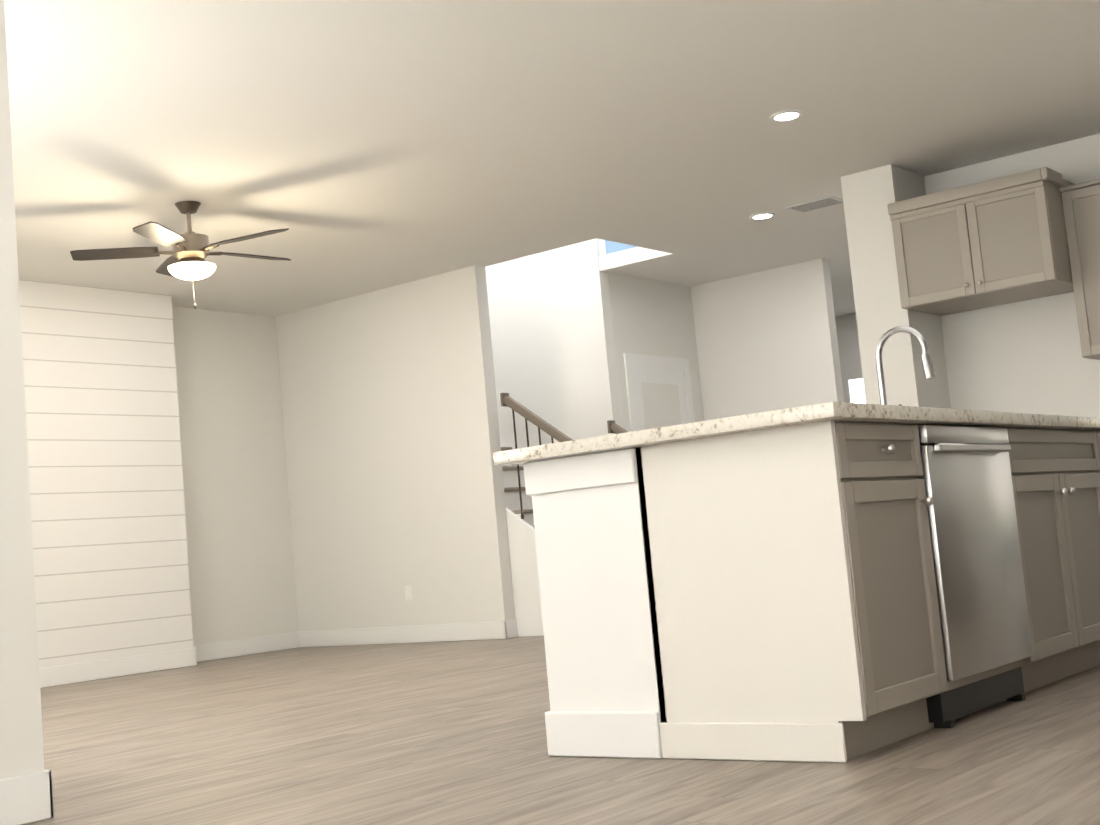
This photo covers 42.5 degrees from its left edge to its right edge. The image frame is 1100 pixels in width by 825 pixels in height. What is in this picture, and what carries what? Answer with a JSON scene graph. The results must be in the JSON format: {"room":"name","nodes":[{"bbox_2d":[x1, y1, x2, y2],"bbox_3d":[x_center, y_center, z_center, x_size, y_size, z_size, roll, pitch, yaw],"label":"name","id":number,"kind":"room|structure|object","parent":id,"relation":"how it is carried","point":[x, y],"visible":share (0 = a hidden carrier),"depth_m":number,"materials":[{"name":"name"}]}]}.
{"room":"kitchen","nodes":[
{"label":"kitchen","id":0,"kind":"room"},
{"bbox_2d":[0,0,44,778],"bbox_3d":[-2.841,-0.305,2.405,0.150,2.780,4.160,-9,-7,38],"label":"wall","id":1,"kind":"structure","parent":0,"point":[21,743],"depth_m":3.90,"materials":[{"name":"white paint"}]},
{"bbox_2d":[0,619,517,824],"bbox_3d":[0.242,1.230,7.217,9.280,0.130,15.300,-9,-7,38],"label":"baseboard","id":2,"kind":"structure","parent":1,"relation":"attached to","point":[26,799],"depth_m":10.35,"materials":[{"name":"white wood"}]},
{"bbox_2d":[19,279,193,667],"bbox_3d":[-3.570,0.489,9.809,0.349,2.780,2.220,-9,-7,38],"label":"wall","id":3,"kind":"structure","parent":0,"point":[110,558],"depth_m":10.05,"materials":[{"name":"white wood"}]},
{"bbox_2d":[172,306,297,644],"bbox_3d":[-3.756,0.522,9.974,0.150,2.780,4.849,-9,-7,38],"label":"wall","id":4,"kind":"structure","parent":0,"point":[238,524],"depth_m":11.40,"materials":[{"name":"white paint"}]},
{"bbox_2d":[276,265,514,631],"bbox_3d":[-1.341,0.430,11.238,2.400,2.780,0.119,-9,-7,38],"label":"wall","id":5,"kind":"structure","parent":0,"point":[392,444],"depth_m":11.05,"materials":[{"name":"white paint"}]},
{"bbox_2d":[405,585,412,600],"bbox_3d":[-1.096,1.398,10.936,0.072,0.116,0.009,-9,-7,38],"label":"outlet","id":6,"kind":"object","parent":5,"relation":"attached to","point":[408,593],"visible":1,"depth_m":10.93,"materials":[{"name":"white plastic"}]},
{"bbox_2d":[4,0,1099,316],"bbox_3d":[0.306,-2.786,7.725,10.400,2.620,16.600,-9,-7,38],"label":"ceiling","id":7,"kind":"structure","parent":0,"point":[360,146],"depth_m":7.27,"materials":[{"name":"white paint"}]},
{"bbox_2d":[70,201,290,308],"bbox_3d":[-2.033,-0.897,8.155,1.279,0.625,1.258,-9,-7,38],"label":"ceiling fan","id":8,"kind":"object","parent":7,"relation":"hanging from","point":[190,252],"visible":1,"depth_m":8.06,"materials":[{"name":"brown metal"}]},
{"bbox_2d":[750,212,774,219],"bbox_3d":[1.473,-1.361,9.796,0.174,0.008,0.174,-9,-7,38],"label":"recessed light","id":9,"kind":"object","parent":7,"relation":"in","point":[760,216],"visible":0.94,"depth_m":9.79,"materials":[{"name":"white"}]},
{"bbox_2d":[770,110,802,121],"bbox_3d":[1.252,-1.569,7.481,0.174,0.008,0.174,-9,-7,38],"label":"recessed light","id":10,"kind":"object","parent":7,"relation":"in","point":[786,116],"visible":0.98,"depth_m":7.47,"materials":[{"name":"white"}]},
{"bbox_2d":[785,196,842,212],"bbox_3d":[1.806,-1.410,9.586,0.350,0.009,0.240,-9,-7,38],"label":"ceiling vent","id":11,"kind":"object","parent":7,"relation":"in","point":[816,204],"visible":0.96,"depth_m":9.57,"materials":[{"name":"white metal"}]},
{"bbox_2d":[485,238,621,448],"bbox_3d":[-0.682,-0.809,12.153,2.870,5.300,0.120,-9,-7,38],"label":"wall","id":12,"kind":"structure","parent":0,"point":[552,339],"depth_m":11.48,"materials":[{"name":"white paint"}]},
{"bbox_2d":[25,636,1099,824],"bbox_3d":[0.670,1.298,7.323,10.400,0.060,16.600,-9,-7,38],"label":"floor","id":13,"kind":"structure","parent":0,"point":[438,733],"depth_m":4.15,"materials":[{"name":"beige wood"}]},
{"bbox_2d":[500,393,627,636],"bbox_3d":[-0.454,0.533,11.232,3.476,2.417,0.995,-9,-7,38],"label":"staircase","id":14,"kind":"structure","parent":13,"relation":"on","point":[523,561],"depth_m":10.42,"materials":[{"name":"white"}]},
{"bbox_2d":[517,410,1099,762],"bbox_3d":[1.307,0.550,5.091,1.069,0.874,3.026,-9,-7,38],"label":"kitchen island","id":15,"kind":"object","parent":13,"relation":"on","point":[835,582],"depth_m":3.98,"materials":[{"name":"beige wood"}]},
{"bbox_2d":[493,402,1099,464],"bbox_3d":[1.245,0.100,5.155,1.140,0.039,3.145,-9,-7,38],"label":"island countertop","id":16,"kind":"structure","parent":15,"relation":"on","point":[821,412],"depth_m":3.92,"materials":[{"name":"beige stone"}]},
{"bbox_2d":[875,326,935,405],"bbox_3d":[1.368,-0.119,5.400,0.249,0.422,0.121,-9,-7,38],"label":"faucet","id":17,"kind":"object","parent":16,"relation":"on","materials":[{"name":"silver metal"}]},
{"bbox_2d":[608,273,703,431],"bbox_3d":[0.921,0.276,11.720,0.120,2.780,1.229,-9,-7,38],"label":"wall","id":18,"kind":"structure","parent":0,"point":[653,317],"depth_m":11.76,"materials":[{"name":"white paint"}]},
{"bbox_2d":[623,353,694,431],"bbox_3d":[0.999,0.586,11.605,0.063,2.130,0.940,-9,-7,38],"label":"door","id":19,"kind":"structure","parent":18,"relation":"attached to","point":[659,391],"depth_m":11.65,"materials":[{"name":"white wood"}]},
{"bbox_2d":[691,258,843,420],"bbox_3d":[1.834,0.209,11.862,1.390,2.780,0.119,-9,-7,38],"label":"wall","id":20,"kind":"structure","parent":0,"point":[766,340],"depth_m":11.82,"materials":[{"name":"white paint"}]},
{"bbox_2d":[835,313,862,402],"bbox_3d":[3.937,0.248,14.170,7.000,2.780,0.150,-9,-7,38],"label":"wall","id":21,"kind":"structure","parent":0,"point":[848,347],"depth_m":14.75,"materials":[{"name":"white paint"}]},
{"bbox_2d":[850,378,865,403],"bbox_3d":[3.282,0.421,14.663,0.170,1.550,0.020,-9,-7,38],"label":"sidelight window","id":22,"kind":"structure","parent":21,"relation":"in","point":[857,390],"depth_m":14.72,"materials":[{"name":"white glass"}]},
{"bbox_2d":[841,164,950,408],"bbox_3d":[2.241,-0.123,8.862,0.340,2.780,0.499,-9,-7,38],"label":"wall","id":23,"kind":"structure","parent":0,"point":[870,195],"depth_m":8.75,"materials":[{"name":"white paint"}]},
{"bbox_2d":[924,133,1099,417],"bbox_3d":[3.126,-0.229,8.583,2.090,2.780,0.150,-9,-7,38],"label":"wall","id":24,"kind":"structure","parent":0,"point":[1025,356],"depth_m":8.65,"materials":[{"name":"white paint"}]},
{"bbox_2d":[887,167,1073,315],"bbox_3d":[2.642,-1.003,8.483,0.972,0.640,0.636,-9,-7,38],"label":"upper cabinet","id":25,"kind":"object","parent":24,"relation":"attached to","point":[992,242],"visible":0.96,"depth_m":8.25,"materials":[{"name":"beige wood"}]},
{"bbox_2d":[1059,179,1099,359],"bbox_3d":[3.416,-0.861,8.041,0.805,0.995,0.366,-9,-7,38],"label":"upper cabinet","id":26,"kind":"object","parent":24,"relation":"attached to","point":[1081,204],"visible":1,"depth_m":8.13,"materials":[{"name":"beige wood"}]}
]}

